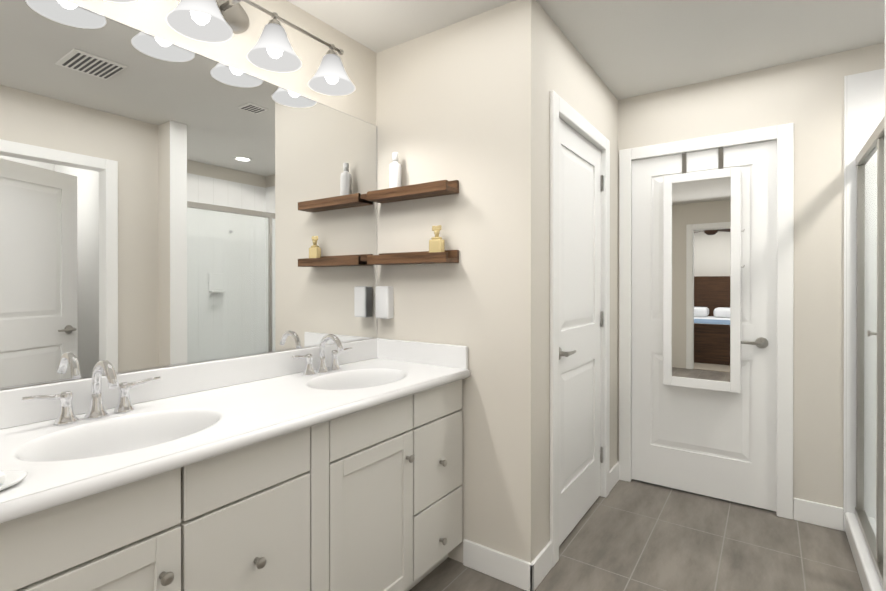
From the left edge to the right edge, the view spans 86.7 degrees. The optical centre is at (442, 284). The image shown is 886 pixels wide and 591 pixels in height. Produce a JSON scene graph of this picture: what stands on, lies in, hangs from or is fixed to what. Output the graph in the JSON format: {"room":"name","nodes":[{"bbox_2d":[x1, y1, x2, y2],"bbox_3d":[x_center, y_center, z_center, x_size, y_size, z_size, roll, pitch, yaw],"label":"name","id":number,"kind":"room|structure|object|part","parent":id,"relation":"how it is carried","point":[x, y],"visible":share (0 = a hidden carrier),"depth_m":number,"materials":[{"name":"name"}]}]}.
{"room":"bathroom","nodes":[
{"label":"bathroom","id":0,"kind":"room"},
{"bbox_2d":[1,0,375,389],"bbox_3d":[-1.336,0.036,1.077,0.115,2.440,3.550,0,0,35],"label":"wall","id":1,"kind":"structure","parent":0,"point":[358,60],"depth_m":1.95,"materials":[{"name":"paint"}]},
{"bbox_2d":[0,0,376,387],"bbox_3d":[-0.818,-0.270,1.715,0.005,1.076,1.671,0,0,35],"label":"vanity mirror","id":2,"kind":"object","parent":1,"relation":"attached to","point":[162,203],"visible":1,"depth_m":1.54,"materials":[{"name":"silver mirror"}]},
{"bbox_2d":[0,0,376,389],"bbox_3d":[-0.816,-0.269,1.715,0.008,1.082,1.674,0,0,35],"label":"frame","id":3,"kind":"object","parent":1,"relation":"attached to","point":[194,361],"visible":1,"depth_m":1.58,"materials":[{"name":"silver metal"}]},
{"bbox_2d":[106,0,354,95],"bbox_3d":[-0.724,-0.960,1.653,0.226,0.238,1.034,0,0,35],"label":"sconce","id":4,"kind":"object","parent":1,"relation":"attached to","point":[216,21],"visible":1,"depth_m":1.73,"materials":[{"name":"white glass"}]},
{"bbox_2d":[376,0,541,562],"bbox_3d":[0.042,0.032,2.210,0.854,2.440,0.115,0,0,35],"label":"wall","id":5,"kind":"structure","parent":0,"point":[461,102],"depth_m":2.05,"materials":[{"name":"paint"}]},
{"bbox_2d":[375,286,393,318],"bbox_3d":[-0.291,0.087,2.338,0.084,0.160,0.050,0,0,35],"label":"wall-mounted dispenser","id":6,"kind":"object","parent":5,"relation":"attached to","point":[384,301],"visible":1,"depth_m":2.32,"materials":[{"name":"white plastic"}]},
{"bbox_2d":[367,250,458,264],"bbox_3d":[-0.150,-0.129,2.208,0.470,0.058,0.105,0,0,35],"label":"shelf","id":7,"kind":"object","parent":5,"relation":"attached to","point":[427,257],"visible":0.98,"depth_m":2.15,"materials":[{"name":"brown wood"}]},
{"bbox_2d":[429,225,444,252],"bbox_3d":[-0.029,-0.195,2.120,0.070,0.148,0.034,0,0,35],"label":"perfume bottle","id":8,"kind":"object","parent":7,"relation":"on","point":[436,243],"visible":0.88,"depth_m":2.11,"materials":[{"name":"yellow glass"}]},
{"bbox_2d":[367,180,458,203],"bbox_3d":[-0.150,-0.442,2.207,0.470,0.058,0.105,0,0,35],"label":"shelf","id":9,"kind":"object","parent":5,"relation":"attached to","point":[423,190],"visible":0.98,"depth_m":2.15,"materials":[{"name":"brown wood"}]},
{"bbox_2d":[389,152,400,187],"bbox_3d":[-0.230,-0.535,2.259,0.058,0.202,0.058,0,0,35],"label":"lotion bottle","id":10,"kind":"object","parent":9,"relation":"on","point":[395,173],"visible":0.69,"depth_m":2.24,"materials":[{"name":"white plastic"}]},
{"bbox_2d":[463,539,536,590],"bbox_3d":[0.231,1.196,2.004,0.335,0.115,0.013,0,0,35],"label":"baseboard","id":11,"kind":"structure","parent":5,"relation":"attached to","point":[515,571],"depth_m":1.99,"materials":[{"name":"white wood"}]},
{"bbox_2d":[542,8,617,548],"bbox_3d":[0.730,0.032,2.552,0.115,2.440,1.231,0,0,35],"label":"wall","id":12,"kind":"structure","parent":0,"point":[570,77],"depth_m":2.26,"materials":[{"name":"paint"}]},
{"bbox_2d":[559,118,602,545],"bbox_3d":[0.725,0.225,2.452,0.091,2.030,0.756,0,0,35],"label":"closet door","id":13,"kind":"structure","parent":12,"relation":"in","point":[580,318],"depth_m":2.46,"materials":[{"name":"white wood"}]},
{"bbox_3d":[0.586,0.322,2.222,0.056,0.062,0.142,0,0,35],"label":"handle","id":14,"kind":"part","parent":13,"relation":"part of","materials":[{"name":"silver metal"}]},
{"bbox_2d":[609,461,618,491],"bbox_3d":[1.061,1.193,2.918,0.014,0.115,0.256,0,0,35],"label":"baseboard","id":15,"kind":"structure","parent":12,"relation":"attached to","point":[614,472],"depth_m":2.91,"materials":[{"name":"white wood"}]},
{"bbox_2d":[287,0,884,99],"bbox_3d":[0.943,-1.232,0.308,4.730,0.100,4.896,0,0,35],"label":"ceiling","id":16,"kind":"structure","parent":0,"point":[625,49],"depth_m":2.18,"materials":[{"name":"paint"}]},
{"bbox_2d":[409,479,863,590],"bbox_3d":[0.943,1.308,0.316,4.730,0.100,4.896,0,0,35],"label":"floor","id":17,"kind":"structure","parent":0,"point":[635,535],"depth_m":2.19,"materials":[{"name":"tile"}]},
{"bbox_2d":[0,334,470,590],"bbox_3d":[-0.581,0.731,1.554,0.576,1.046,1.672,0,0,35],"label":"bathroom vanity","id":18,"kind":"object","parent":17,"relation":"on","point":[323,466],"visible":1,"depth_m":1.35,"materials":[{"name":"paint"}]},
{"bbox_2d":[0,358,467,502],"bbox_3d":[-0.592,0.442,1.549,0.562,0.135,1.652,0,0,35],"label":"countertop","id":19,"kind":"structure","parent":18,"relation":"on","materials":[{"name":"stone"}]},
{"bbox_2d":[0,470,26,490],"bbox_3d":[-0.852,0.362,0.850,0.110,0.027,0.148,0,0,35],"label":"soap dish","id":20,"kind":"object","parent":19,"relation":"on","point":[9,478],"visible":0.96,"depth_m":0.89,"materials":[{"name":"white ceramic"}]},
{"bbox_2d":[845,117,883,590],"bbox_3d":[2.042,0.250,1.568,0.928,2.008,1.328,0,0,35],"label":"shower enclosure","id":21,"kind":"object","parent":17,"relation":"on","point":[864,532],"visible":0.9,"depth_m":2.05,"materials":[{"name":"white metal"}]},
{"bbox_3d":[1.706,0.263,1.801,0.006,1.709,1.266,0,0,35],"label":"glass","id":22,"kind":"part","parent":21,"relation":"part of","materials":[{"name":"white"}]},
{"bbox_2d":[618,43,884,507],"bbox_3d":[1.651,0.031,2.731,3.130,2.440,0.115,0,0,35],"label":"wall","id":23,"kind":"structure","parent":0,"point":[806,97],"depth_m":2.47,"materials":[{"name":"paint"}]},
{"bbox_2d":[631,140,776,510],"bbox_3d":[1.498,0.224,2.752,0.756,2.030,0.126,0,0,35],"label":"back door","id":24,"kind":"structure","parent":23,"relation":"in","point":[717,444],"depth_m":2.70,"materials":[{"name":"white wood"}]},
{"bbox_2d":[682,152,686,173],"bbox_3d":[1.453,-0.721,2.808,0.021,0.123,0.088,0,0,35],"label":"hooks","id":25,"kind":"object","parent":24,"relation":"attached to","point":[683,154],"depth_m":2.81,"materials":[{"name":"silver metal"}]},
{"bbox_2d":[672,177,730,381],"bbox_3d":[1.477,-0.029,2.692,0.296,1.140,0.005,0,0,35],"label":"mirror glass","id":26,"kind":"object","parent":24,"relation":"attached to","point":[701,209],"depth_m":2.69,"materials":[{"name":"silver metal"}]},
{"bbox_2d":[663,167,740,392],"bbox_3d":[1.499,-0.026,2.723,0.390,1.245,0.095,0,0,35],"label":"frame","id":27,"kind":"object","parent":24,"relation":"attached to","point":[733,385],"visible":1,"depth_m":2.64,"materials":[{"name":"white wood"}]},
{"bbox_2d":[718,147,723,168],"bbox_3d":[1.605,-0.721,2.702,0.025,0.122,0.088,0,0,35],"label":"hooks","id":28,"kind":"object","parent":24,"relation":"attached to","point":[720,157],"depth_m":2.70,"materials":[{"name":"silver metal"}]},
{"bbox_3d":[1.718,0.321,2.599,0.142,0.062,0.056,0,0,35],"label":"handle","id":29,"kind":"part","parent":24,"relation":"part of","materials":[{"name":"silver metal"}]},
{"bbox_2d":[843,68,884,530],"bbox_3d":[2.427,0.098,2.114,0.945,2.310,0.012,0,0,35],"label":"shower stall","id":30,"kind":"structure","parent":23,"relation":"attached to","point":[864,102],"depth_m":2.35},
{"bbox_2d":[883,0,885,590],"bbox_3d":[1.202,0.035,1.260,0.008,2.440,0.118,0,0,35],"label":"wall","id":31,"kind":"structure","parent":0,"point":[884,541],"depth_m":1.30,"materials":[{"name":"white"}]}
]}

